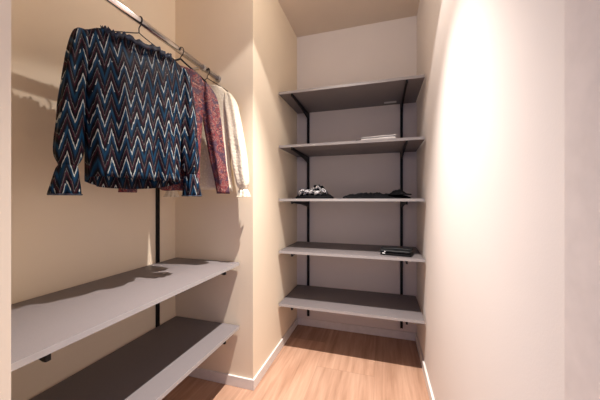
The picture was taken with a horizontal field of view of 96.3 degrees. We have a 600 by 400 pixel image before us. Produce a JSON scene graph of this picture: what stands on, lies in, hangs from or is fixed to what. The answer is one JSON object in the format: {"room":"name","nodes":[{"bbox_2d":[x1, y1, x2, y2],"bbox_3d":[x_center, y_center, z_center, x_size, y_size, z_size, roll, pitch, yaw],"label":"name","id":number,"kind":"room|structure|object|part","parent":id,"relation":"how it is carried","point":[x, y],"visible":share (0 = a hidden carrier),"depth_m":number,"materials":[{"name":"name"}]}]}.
{"room":"walk-in closet","nodes":[
{"label":"walk-in closet","id":0,"kind":"room"},
{"bbox_2d":[0,0,10,399],"bbox_3d":[-0.908,-0.164,0.393,0.546,2.528,0.468,0,0,17],"label":"wall","id":1,"kind":"structure","parent":0,"point":[5,5],"depth_m":0.53,"materials":[{"name":"paint"}]},
{"bbox_2d":[11,0,174,399],"bbox_3d":[-0.933,-0.164,1.462,0.120,2.528,2.501,0,0,17],"label":"wall","id":2,"kind":"structure","parent":0,"point":[59,242],"depth_m":1.11,"materials":[{"name":"paint"}]},
{"bbox_2d":[11,258,238,371],"bbox_3d":[-0.720,0.378,1.135,0.448,0.018,1.045,0,0,17],"label":"wall shelf","id":3,"kind":"object","parent":2,"relation":"attached to","point":[41,326],"visible":1,"depth_m":0.94,"materials":[{"name":"grey laminate"}]},
{"bbox_2d":[30,316,238,399],"bbox_3d":[-0.720,0.748,1.135,0.448,0.018,1.045,0,0,17],"label":"wall shelf","id":4,"kind":"object","parent":2,"relation":"attached to","point":[150,366],"visible":1,"depth_m":1.20,"materials":[{"name":"grey laminate"}]},
{"bbox_2d":[156,188,159,326],"bbox_3d":[-0.832,0.107,1.569,0.012,1.815,0.020,0,0,17],"label":"upright","id":5,"kind":"object","parent":2,"relation":"attached to","point":[157,189],"visible":0.34,"depth_m":1.56,"materials":[{"name":"black metal"}]},
{"bbox_3d":[-1.063,0.108,0.803,0.011,1.815,0.020,0,0,17],"label":"upright","id":6,"kind":"object","parent":2,"relation":"attached to","visible":0},
{"bbox_2d":[39,354,50,361],"bbox_3d":[-0.843,0.414,0.737,0.446,0.054,0.012,0,0,17],"label":"shelf bracket","id":7,"kind":"object","parent":6,"relation":"attached to","point":[46,358],"visible":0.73,"depth_m":0.67,"materials":[{"name":"black metal"}]},
{"bbox_2d":[162,325,429,399],"bbox_3d":[-0.143,1.150,1.223,1.780,0.100,2.500,0,0,17],"label":"floor","id":8,"kind":"structure","parent":0,"point":[314,363],"depth_m":1.69,"materials":[{"name":"brown wood"}]},
{"bbox_2d":[175,0,296,378],"bbox_3d":[-0.394,-0.164,2.098,0.546,2.528,0.972,0,0,17],"label":"wall pier","id":9,"kind":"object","parent":8,"relation":"on","point":[251,45],"visible":0.58,"depth_m":1.65,"materials":[{"name":"paint"}]},
{"bbox_2d":[105,0,220,82],"bbox_3d":[-0.782,-0.725,1.151,0.324,0.042,1.066,0,0,17],"label":"rail","id":10,"kind":"object","parent":9,"relation":"attached to","point":[117,4],"visible":0.94,"depth_m":1.18,"materials":[{"name":"silver metal"}]},
{"bbox_2d":[115,16,154,45],"bbox_3d":[-0.653,-0.664,1.090,0.036,0.160,0.374,0,0,39],"label":"wire hanger","id":11,"kind":"object","parent":10,"relation":"hanging from","point":[140,16],"visible":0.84,"depth_m":1.09,"materials":[{"name":"metal"}]},
{"bbox_2d":[47,25,201,195],"bbox_3d":[-0.654,-0.328,1.091,0.130,0.630,0.548,0,0,36],"label":"blouse","id":12,"kind":"object","parent":11,"relation":"hanging from","point":[126,106],"visible":1,"depth_m":1.01,"materials":[{"name":"fabric"}]},
{"bbox_3d":[-0.653,-0.630,1.090,0.004,0.093,0.374,0,0,39],"label":"frame","id":13,"kind":"part","parent":11,"relation":"part of","materials":[{"name":"metal"}]},
{"bbox_2d":[175,47,206,82],"bbox_3d":[-0.585,-0.669,1.315,0.259,0.155,0.036,0,0,-38],"label":"clothes hanger","id":14,"kind":"object","parent":10,"relation":"hanging from","point":[180,58],"visible":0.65,"depth_m":1.32,"materials":[{"name":"metal"}]},
{"bbox_2d":[118,65,229,193],"bbox_3d":[-0.585,-0.336,1.314,0.509,0.613,0.090,0,0,-38],"label":"patterned blouse","id":15,"kind":"object","parent":14,"relation":"hanging from","point":[205,99],"visible":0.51,"depth_m":1.38,"materials":[{"name":"fabric"}]},
{"bbox_3d":[-0.585,-0.642,1.315,0.259,0.100,0.009,0,0,-38],"label":"frame","id":16,"kind":"part","parent":14,"relation":"part of","materials":[{"name":"black metal"}]},
{"bbox_3d":[-0.672,-0.725,1.521,0.320,0.035,0.014,0,0,17],"label":"support arm","id":17,"kind":"part","parent":10,"relation":"part of","materials":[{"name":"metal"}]},
{"bbox_2d":[205,68,227,91],"bbox_3d":[-0.524,-0.669,1.518,0.240,0.150,0.012,0,0,4],"label":"wire hanger","id":18,"kind":"object","parent":10,"relation":"hanging from","point":[208,68],"visible":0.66,"depth_m":1.51,"materials":[{"name":"metal"}]},
{"bbox_2d":[163,85,250,196],"bbox_3d":[-0.524,-0.324,1.519,0.504,0.623,0.071,0,0,4],"label":"blouse","id":19,"kind":"object","parent":18,"relation":"hanging from","point":[233,135],"visible":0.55,"depth_m":1.49,"materials":[{"name":"white fabric"}]},
{"bbox_2d":[188,367,252,389],"bbox_3d":[-0.530,1.070,1.626,0.535,0.060,0.011,0,0,17],"label":"baseboard","id":20,"kind":"structure","parent":9,"relation":"attached to","point":[224,378],"depth_m":1.60,"materials":[{"name":"paint"}]},
{"bbox_2d":[252,317,297,390],"bbox_3d":[-0.146,1.070,1.955,0.011,0.060,0.863,0,0,17],"label":"baseboard","id":21,"kind":"object","parent":9,"relation":"attached to","point":[269,361],"visible":1,"depth_m":1.81,"materials":[{"name":"paint"}]},
{"bbox_2d":[278,0,419,36],"bbox_3d":[-0.143,-1.478,1.223,1.780,0.100,2.500,0,0,17],"label":"ceiling","id":22,"kind":"structure","parent":0,"point":[305,17],"depth_m":2.05,"materials":[{"name":"paint"}]},
{"bbox_2d":[297,16,416,332],"bbox_3d":[0.458,-0.164,2.286,0.976,2.528,0.120,0,0,17],"label":"wall","id":23,"kind":"structure","parent":0,"point":[386,49],"depth_m":2.22,"materials":[{"name":"paint"}]},
{"bbox_2d":[307,113,309,315],"bbox_3d":[0.072,0.131,2.334,0.020,1.769,0.012,0,0,17],"label":"upright","id":24,"kind":"object","parent":23,"relation":"attached to","point":[308,120],"visible":0.7,"depth_m":2.33,"materials":[{"name":"black metal"}]},
{"bbox_2d":[291,94,308,118],"bbox_3d":[0.005,-0.721,2.113,0.012,0.054,0.448,0,0,17],"label":"shelf bracket","id":25,"kind":"object","parent":24,"relation":"attached to","point":[303,109],"visible":1,"depth_m":2.14,"materials":[{"name":"black metal"}]},
{"bbox_2d":[291,147,308,162],"bbox_3d":[0.005,-0.340,2.113,0.012,0.054,0.448,0,0,17],"label":"shelf bracket","id":26,"kind":"object","parent":24,"relation":"attached to","point":[306,158],"visible":1,"depth_m":2.14,"materials":[{"name":"black metal"}]},
{"bbox_2d":[291,201,308,206],"bbox_3d":[0.005,0.041,2.113,0.012,0.054,0.448,0,0,17],"label":"shelf bracket","id":27,"kind":"object","parent":24,"relation":"attached to","point":[305,203],"visible":0.9,"depth_m":2.14,"materials":[{"name":"black metal"}]},
{"bbox_2d":[279,74,424,113],"bbox_3d":[0.372,-0.757,2.000,0.958,0.019,0.450,0,0,17],"label":"wall shelf","id":28,"kind":"object","parent":23,"relation":"attached to","point":[382,92],"visible":1,"depth_m":1.94,"materials":[{"name":"grey laminate"}]},
{"bbox_2d":[279,241,424,261],"bbox_3d":[0.372,0.378,2.000,0.958,0.018,0.450,0,0,17],"label":"wall shelf","id":29,"kind":"object","parent":23,"relation":"attached to","point":[364,251],"visible":1,"depth_m":1.91,"materials":[{"name":"grey laminate"}]},
{"bbox_2d":[380,246,412,256],"bbox_3d":[0.643,0.348,1.794,0.205,0.042,0.133,0,0,27],"label":"pouch","id":30,"kind":"object","parent":29,"relation":"on","point":[385,250],"visible":1,"depth_m":1.76,"materials":[{"name":"leather"}]},
{"bbox_2d":[279,285,424,323],"bbox_3d":[0.372,0.757,2.000,0.958,0.018,0.450,0,0,17],"label":"wall shelf","id":31,"kind":"object","parent":23,"relation":"attached to","point":[397,307],"visible":1,"depth_m":1.93,"materials":[{"name":"grey laminate"}]},
{"bbox_2d":[279,136,424,156],"bbox_3d":[0.372,-0.376,2.000,0.958,0.018,0.450,0,0,17],"label":"wall shelf","id":32,"kind":"object","parent":23,"relation":"attached to","point":[393,145],"visible":1,"depth_m":1.91,"materials":[{"name":"grey laminate"}]},
{"bbox_2d":[356,134,395,140],"bbox_3d":[0.510,-0.406,1.819,0.267,0.041,0.101,0,0,11],"label":"folded cloth","id":33,"kind":"object","parent":32,"relation":"on","point":[393,135],"visible":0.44,"depth_m":1.77,"materials":[{"name":"white fabric"}]},
{"bbox_2d":[279,199,424,200],"bbox_3d":[0.372,0.005,2.000,0.958,0.018,0.450,0,0,17],"label":"wall shelf","id":34,"kind":"object","parent":23,"relation":"attached to","point":[279,199],"visible":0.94,"depth_m":1.77,"materials":[{"name":"grey laminate"}]},
{"bbox_2d":[296,184,333,198],"bbox_3d":[0.108,-0.058,1.978,0.285,0.106,0.200,0,0,17],"label":"scarf","id":35,"kind":"object","parent":34,"relation":"on","point":[316,192],"visible":1,"depth_m":1.91,"materials":[{"name":"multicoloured fabric"}]},
{"bbox_2d":[343,189,411,198],"bbox_3d":[0.524,-0.036,1.858,0.460,0.064,0.200,0,0,17],"label":"folded garment","id":36,"kind":"object","parent":34,"relation":"on","point":[396,194],"visible":1,"depth_m":1.79,"materials":[{"name":"black fabric"}]},
{"bbox_2d":[298,317,414,340],"bbox_3d":[0.439,1.070,2.224,0.954,0.060,0.011,0,0,17],"label":"baseboard","id":37,"kind":"structure","parent":23,"relation":"attached to","point":[397,334],"depth_m":2.21,"materials":[{"name":"paint"}]},
{"bbox_2d":[400,104,402,328],"bbox_3d":[0.799,0.131,2.114,0.020,1.769,0.012,0,0,17],"label":"upright","id":38,"kind":"object","parent":23,"relation":"attached to","point":[401,112],"visible":0.7,"depth_m":2.11,"materials":[{"name":"black metal"}]},
{"bbox_2d":[401,80,407,110],"bbox_3d":[0.733,-0.721,1.894,0.012,0.054,0.448,0,0,17],"label":"shelf bracket","id":39,"kind":"object","parent":38,"relation":"attached to","point":[406,81],"visible":1,"depth_m":1.86,"materials":[{"name":"black metal"}]},
{"bbox_2d":[401,141,407,158],"bbox_3d":[0.733,-0.340,1.894,0.012,0.054,0.448,0,0,17],"label":"shelf bracket","id":40,"kind":"object","parent":38,"relation":"attached to","point":[406,142],"visible":1,"depth_m":1.88,"materials":[{"name":"black metal"}]},
{"bbox_2d":[401,201,407,207],"bbox_3d":[0.733,0.041,1.894,0.012,0.054,0.448,0,0,17],"label":"shelf bracket","id":41,"kind":"object","parent":38,"relation":"attached to","point":[403,203],"visible":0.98,"depth_m":1.86,"materials":[{"name":"black metal"}]},
{"bbox_2d":[417,0,563,399],"bbox_3d":[0.639,-0.164,0.988,0.120,2.528,2.501,0,0,17],"label":"wall","id":42,"kind":"structure","parent":0,"point":[490,100],"depth_m":0.69,"materials":[{"name":"paint"}]},
{"bbox_2d":[415,333,434,399],"bbox_3d":[0.647,1.070,1.240,0.011,0.060,1.774,0,0,17],"label":"baseboard","id":43,"kind":"structure","parent":42,"relation":"attached to","point":[428,385],"depth_m":1.65,"materials":[{"name":"paint"}]},
{"bbox_2d":[564,0,599,399],"bbox_3d":[0.303,-0.164,0.100,0.010,2.528,0.607,0,0,17],"label":"wall","id":44,"kind":"structure","parent":42,"relation":"attached to","point":[581,17],"depth_m":0.36,"materials":[{"name":"paint"}]}
]}

